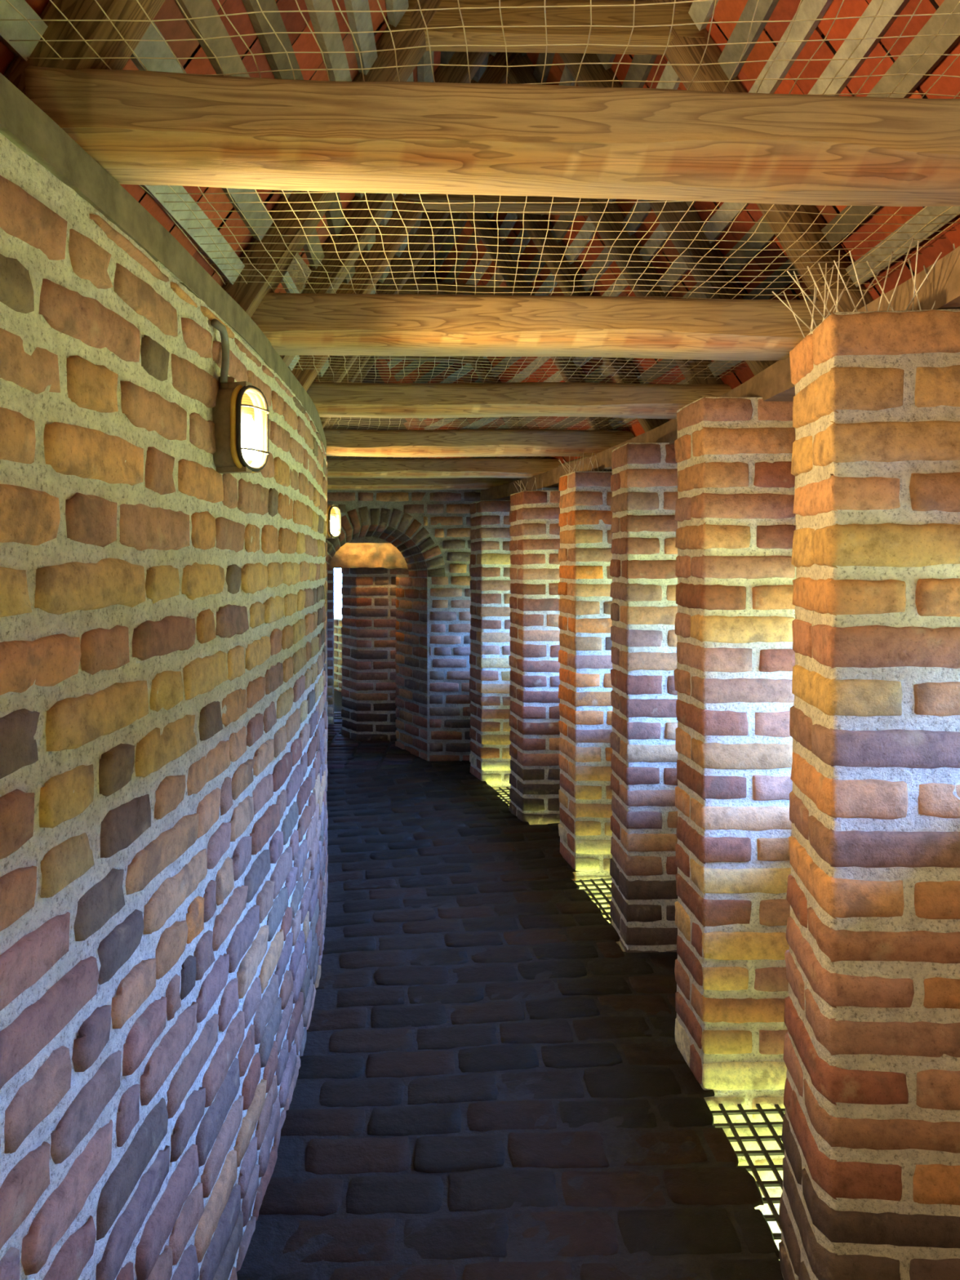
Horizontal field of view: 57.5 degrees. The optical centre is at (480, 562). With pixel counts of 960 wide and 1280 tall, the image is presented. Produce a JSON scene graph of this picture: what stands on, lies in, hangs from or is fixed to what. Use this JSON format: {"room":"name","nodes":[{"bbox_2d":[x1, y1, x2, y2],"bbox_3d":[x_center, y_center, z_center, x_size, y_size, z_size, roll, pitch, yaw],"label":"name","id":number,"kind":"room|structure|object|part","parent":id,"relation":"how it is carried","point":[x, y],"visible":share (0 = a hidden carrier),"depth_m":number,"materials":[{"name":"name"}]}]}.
{"room":"castle wall walkway","nodes":[
{"label":"castle wall walkway","id":0,"kind":"room"},
{"bbox_2d":[0,133,328,1279],"bbox_3d":[-2.061,0.640,4.600,2.484,2.362,15.346,0,0,-11],"label":"wall","id":1,"kind":"structure","parent":0,"point":[164,704],"depth_m":1.47,"materials":[{"name":"brick"}]},
{"bbox_2d":[0,72,326,454],"bbox_3d":[-1.092,-0.569,2.199,1.049,0.076,10.006,0,0,-1],"label":"wall plate","id":2,"kind":"object","parent":1,"relation":"on","point":[24,123],"visible":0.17,"depth_m":1.40,"materials":[{"name":"brown wood"}]},
{"bbox_2d":[327,477,515,490],"bbox_3d":[-0.622,-0.659,7.121,1.949,0.132,0.165,0,0,0],"label":"tie beam","id":3,"kind":"structure","parent":2,"relation":"on","point":[452,483],"depth_m":7.05,"materials":[{"name":"brown wood"}]},
{"bbox_2d":[290,52,724,391],"bbox_3d":[0.112,-1.330,3.507,1.892,1.495,0.098,0,0,-6],"label":"couple","id":4,"kind":"object","parent":2,"relation":"on","point":[524,74],"visible":0.41,"depth_m":3.47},
{"bbox_2d":[210,318,229,382],"bbox_3d":[-0.553,-0.450,1.871,0.020,0.126,0.067,0,0,8],"label":"cable","id":5,"kind":"object","parent":1,"relation":"attached to","point":[215,322],"visible":1,"depth_m":1.88,"materials":[{"name":"plastic"}]},
{"bbox_2d":[212,376,269,473],"bbox_3d":[-0.527,-0.299,1.918,0.112,0.207,0.126,0,0,17],"label":"lamp","id":6,"kind":"object","parent":1,"relation":"attached to","point":[240,415],"visible":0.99,"depth_m":1.88,"materials":[{"name":"white glass"}]},
{"bbox_3d":[-0.523,-0.292,1.916,0.003,0.167,0.104,0,0,17],"label":"plate","id":7,"kind":"part","parent":6,"relation":"part of","materials":[{"name":"white glass"}]},
{"bbox_3d":[-0.506,-0.274,1.911,0.026,0.096,0.070,0,0,17],"label":"bulb","id":8,"kind":"part","parent":6,"relation":"part of","materials":[{"name":"white glass"}]},
{"bbox_2d":[325,502,341,538],"bbox_3d":[-0.865,-0.242,5.049,0.112,0.207,0.126,0,0,25],"label":"lamp","id":9,"kind":"object","parent":1,"relation":"attached to","point":[333,521],"visible":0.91,"depth_m":5.03,"materials":[{"name":"white glass"}]},
{"bbox_3d":[-0.861,-0.235,5.047,0.003,0.167,0.104,0,0,25],"label":"plate","id":10,"kind":"part","parent":9,"relation":"part of","materials":[{"name":"white glass"}]},
{"bbox_3d":[-0.845,-0.217,5.040,0.026,0.096,0.070,0,0,25],"label":"bulb","id":11,"kind":"part","parent":9,"relation":"part of","materials":[{"name":"white glass"}]},
{"bbox_2d":[333,614,342,691],"bbox_3d":[-0.288,0.974,5.327,2.848,2.956,17.758,0,0,-13],"label":"wall","id":12,"kind":"structure","parent":0,"point":[337,619],"depth_m":11.36,"materials":[{"name":"brick"}]},
{"bbox_2d":[341,567,408,741],"bbox_3d":[-0.767,1.250,8.289,1.139,2.470,0.323,0,0,0],"label":"brick pillar","id":13,"kind":"structure","parent":0,"point":[368,608],"depth_m":8.14,"materials":[{"name":"brown brick"}]},
{"bbox_2d":[325,489,480,760],"bbox_3d":[-1.025,0.831,7.889,3.052,3.068,1.126,0,0,0],"label":"wall","id":14,"kind":"structure","parent":0,"point":[426,533],"depth_m":7.34,"materials":[{"name":"brick"}]},
{"bbox_2d":[0,0,959,490],"bbox_3d":[-1.093,-1.099,4.995,4.882,2.178,17.629,0,0,-12],"label":"ceiling","id":15,"kind":"structure","parent":0,"point":[725,10],"depth_m":2.19,"materials":[{"name":"red tile"}]},
{"bbox_2d":[236,689,783,1279],"bbox_3d":[-1.024,1.667,4.190,3.956,0.041,15.481,0,0,-8],"label":"floor","id":16,"kind":"structure","parent":0,"point":[488,1086],"depth_m":2.78,"materials":[{"name":"brick"}]},
{"bbox_2d":[327,567,333,724],"bbox_3d":[-1.658,1.077,9.139,0.136,2.755,0.409,0,0,-37],"label":"brick pillar","id":17,"kind":"structure","parent":16,"relation":"on","point":[331,571],"depth_m":9.00,"materials":[{"name":"brown brick"}]},
{"bbox_2d":[469,500,511,805],"bbox_3d":[0.129,1.009,6.829,0.431,2.967,0.322,0,0,0],"label":"brick pillar","id":18,"kind":"structure","parent":16,"relation":"on","point":[490,758],"depth_m":6.68,"materials":[{"name":"brown brick"}]},
{"bbox_2d":[493,786,510,807],"bbox_3d":[0.276,1.703,6.257,0.484,0.010,0.761,0,0,-15],"label":"floor grate","id":19,"kind":"object","parent":16,"relation":"in","point":[500,788],"visible":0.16,"depth_m":6.42,"materials":[{"name":"metal"}]},
{"bbox_2d":[508,490,559,824],"bbox_3d":[0.414,1.023,5.769,0.440,2.972,0.325,0,0,0],"label":"brick pillar","id":20,"kind":"structure","parent":16,"relation":"on","point":[534,515],"depth_m":5.62,"materials":[{"name":"brown brick"}]},
{"bbox_2d":[514,476,545,492],"bbox_3d":[0.296,-0.505,5.712,0.144,0.091,0.267,0,0,-44],"label":"spikes","id":21,"kind":"object","parent":20,"relation":"on","point":[535,477],"visible":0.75,"depth_m":5.68,"materials":[{"name":"metal"}]},
{"bbox_2d":[557,471,612,923],"bbox_3d":[0.632,0.993,4.895,0.316,2.981,0.384,0,0,-10],"label":"brick pillar","id":22,"kind":"structure","parent":16,"relation":"on","point":[585,516],"depth_m":4.74,"materials":[{"name":"brown brick"}]},
{"bbox_2d":[559,452,607,474],"bbox_3d":[0.545,-0.552,4.825,0.176,0.120,0.330,0,0,-43],"label":"spikes","id":23,"kind":"object","parent":22,"relation":"on","point":[583,452],"visible":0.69,"depth_m":4.80,"materials":[{"name":"metal"}]},
{"bbox_2d":[573,877,612,924],"bbox_3d":[0.674,1.703,4.383,0.483,0.010,0.650,0,0,-9],"label":"floor grate","id":24,"kind":"object","parent":16,"relation":"in","point":[593,898],"visible":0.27,"depth_m":4.52,"materials":[{"name":"metal"}]},
{"bbox_2d":[609,442,677,952],"bbox_3d":[0.784,0.957,3.895,0.372,2.946,0.335,0,0,0],"label":"brick pillar","id":25,"kind":"structure","parent":16,"relation":"on","point":[643,869],"depth_m":3.74,"materials":[{"name":"brown brick"}]},
{"bbox_2d":[480,418,677,501],"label":"wall plate","id":26,"kind":"object","parent":25,"relation":"on","point":[667,432],"depth_m":5.32,"materials":[{"name":"brown wood"}]},
{"bbox_2d":[3,0,164,94],"bbox_3d":[0.183,-1.330,1.298,1.894,1.496,0.096,0,0,2],"label":"couple","id":27,"kind":"object","parent":26,"relation":"on","point":[130,10],"visible":0.49,"depth_m":1.29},
{"bbox_2d":[323,266,545,458],"bbox_3d":[-0.379,-1.328,6.117,1.886,1.497,0.097,0,0,-16],"label":"couple","id":28,"kind":"object","parent":26,"relation":"on","point":[370,362],"visible":0.27,"depth_m":6.13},
{"bbox_2d":[326,457,560,478],"bbox_3d":[-0.320,-0.663,6.159,1.905,0.131,0.162,0,0,-1],"label":"tie beam","id":29,"kind":"structure","parent":26,"relation":"on","point":[441,468],"depth_m":6.09,"materials":[{"name":"brown wood"}]},
{"bbox_2d":[320,210,617,431],"bbox_3d":[-0.083,-1.330,4.830,1.893,1.496,0.100,0,0,-11],"label":"couple","id":30,"kind":"object","parent":26,"relation":"on","point":[570,369],"visible":0.24,"depth_m":4.81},
{"bbox_2d":[323,428,635,457],"bbox_3d":[-0.021,-0.666,4.889,1.870,0.140,0.181,0,0,-1],"label":"tie beam","id":31,"kind":"structure","parent":26,"relation":"on","point":[340,442],"depth_m":4.81,"materials":[{"name":"brown wood"}]},
{"bbox_2d":[313,209,668,432],"bbox_3d":[0.023,-1.330,4.209,1.894,1.495,0.097,0,0,-8],"label":"couple","id":32,"kind":"object","parent":26,"relation":"on","point":[647,424],"visible":0.17,"depth_m":4.21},
{"bbox_2d":[24,65,959,206],"bbox_3d":[0.254,-0.665,1.395,1.847,0.136,0.138,0,0,-3],"label":"tie beam","id":33,"kind":"structure","parent":26,"relation":"on","point":[142,127],"depth_m":1.33,"materials":[{"name":"brown wood"}]},
{"bbox_2d":[306,382,732,418],"bbox_3d":[0.175,-0.662,3.575,1.847,0.130,0.143,0,0,-1],"label":"tie beam","id":34,"kind":"structure","parent":26,"relation":"on","point":[575,399],"depth_m":3.51,"materials":[{"name":"brown wood"}]},
{"bbox_2d":[280,51,778,375],"bbox_3d":[0.156,-1.329,2.986,1.889,1.495,0.096,0,0,-4],"label":"couple","id":35,"kind":"object","parent":26,"relation":"on","point":[588,72],"visible":0.3,"depth_m":2.96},
{"bbox_2d":[250,293,830,360],"bbox_3d":[0.253,-0.666,2.485,1.840,0.142,0.178,0,0,-2],"label":"tie beam","id":36,"kind":"structure","parent":26,"relation":"on","point":[293,323],"depth_m":2.41,"materials":[{"name":"brown wood"}]},
{"bbox_2d":[287,252,311,293],"bbox_3d":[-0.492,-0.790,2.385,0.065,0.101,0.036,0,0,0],"label":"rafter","id":37,"kind":"object","parent":36,"relation":"on","point":[294,266],"visible":0.93,"depth_m":2.38,"materials":[{"name":"brown wood"}]},
{"bbox_2d":[0,0,959,458],"bbox_3d":[-0.061,-0.742,3.954,2.047,0.016,6.439,0,0,-8],"label":"net","id":38,"kind":"object","parent":36,"relation":"on","point":[51,1],"visible":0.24,"depth_m":1.92,"materials":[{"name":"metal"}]},
{"bbox_2d":[221,0,873,317],"bbox_3d":[0.185,-1.330,2.402,1.892,1.496,0.097,0,0,-2],"label":"couple","id":39,"kind":"object","parent":26,"relation":"on","point":[250,295],"visible":0.58,"depth_m":2.37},
{"bbox_2d":[673,396,795,1249],"bbox_3d":[0.864,0.963,2.893,0.388,2.974,0.309,0,0,0],"label":"brick pillar","id":40,"kind":"structure","parent":16,"relation":"on","point":[735,572],"depth_m":2.75,"materials":[{"name":"brown brick"}]},
{"bbox_2d":[719,357,795,401],"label":"wall plate","id":41,"kind":"object","parent":40,"relation":"on","point":[774,384],"depth_m":2.71,"materials":[{"name":"brown wood"}]},
{"bbox_2d":[711,1103,785,1259],"bbox_3d":[0.853,1.703,2.361,0.500,0.010,0.806,0,0,0],"label":"floor grate","id":42,"kind":"object","parent":16,"relation":"in","point":[771,1125],"visible":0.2,"depth_m":2.57,"materials":[{"name":"metal"}]},
{"bbox_2d":[778,308,959,1279],"bbox_3d":[0.890,0.973,1.915,0.459,2.954,0.414,0,0,0],"label":"brick pillar","id":43,"kind":"structure","parent":16,"relation":"on","point":[870,1138],"depth_m":1.73,"materials":[{"name":"brown brick"}]},
{"bbox_2d":[772,238,955,337],"bbox_3d":[0.787,-0.573,1.790,0.231,0.147,0.424,0,0,-43],"label":"spikes","id":44,"kind":"object","parent":43,"relation":"on","point":[825,308],"visible":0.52,"depth_m":1.79,"materials":[{"name":"metal"}]},
{"bbox_2d":[855,245,959,311],"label":"wall plate","id":45,"kind":"object","parent":43,"relation":"on","point":[940,286],"depth_m":1.77,"materials":[{"name":"brown wood"}]}
]}

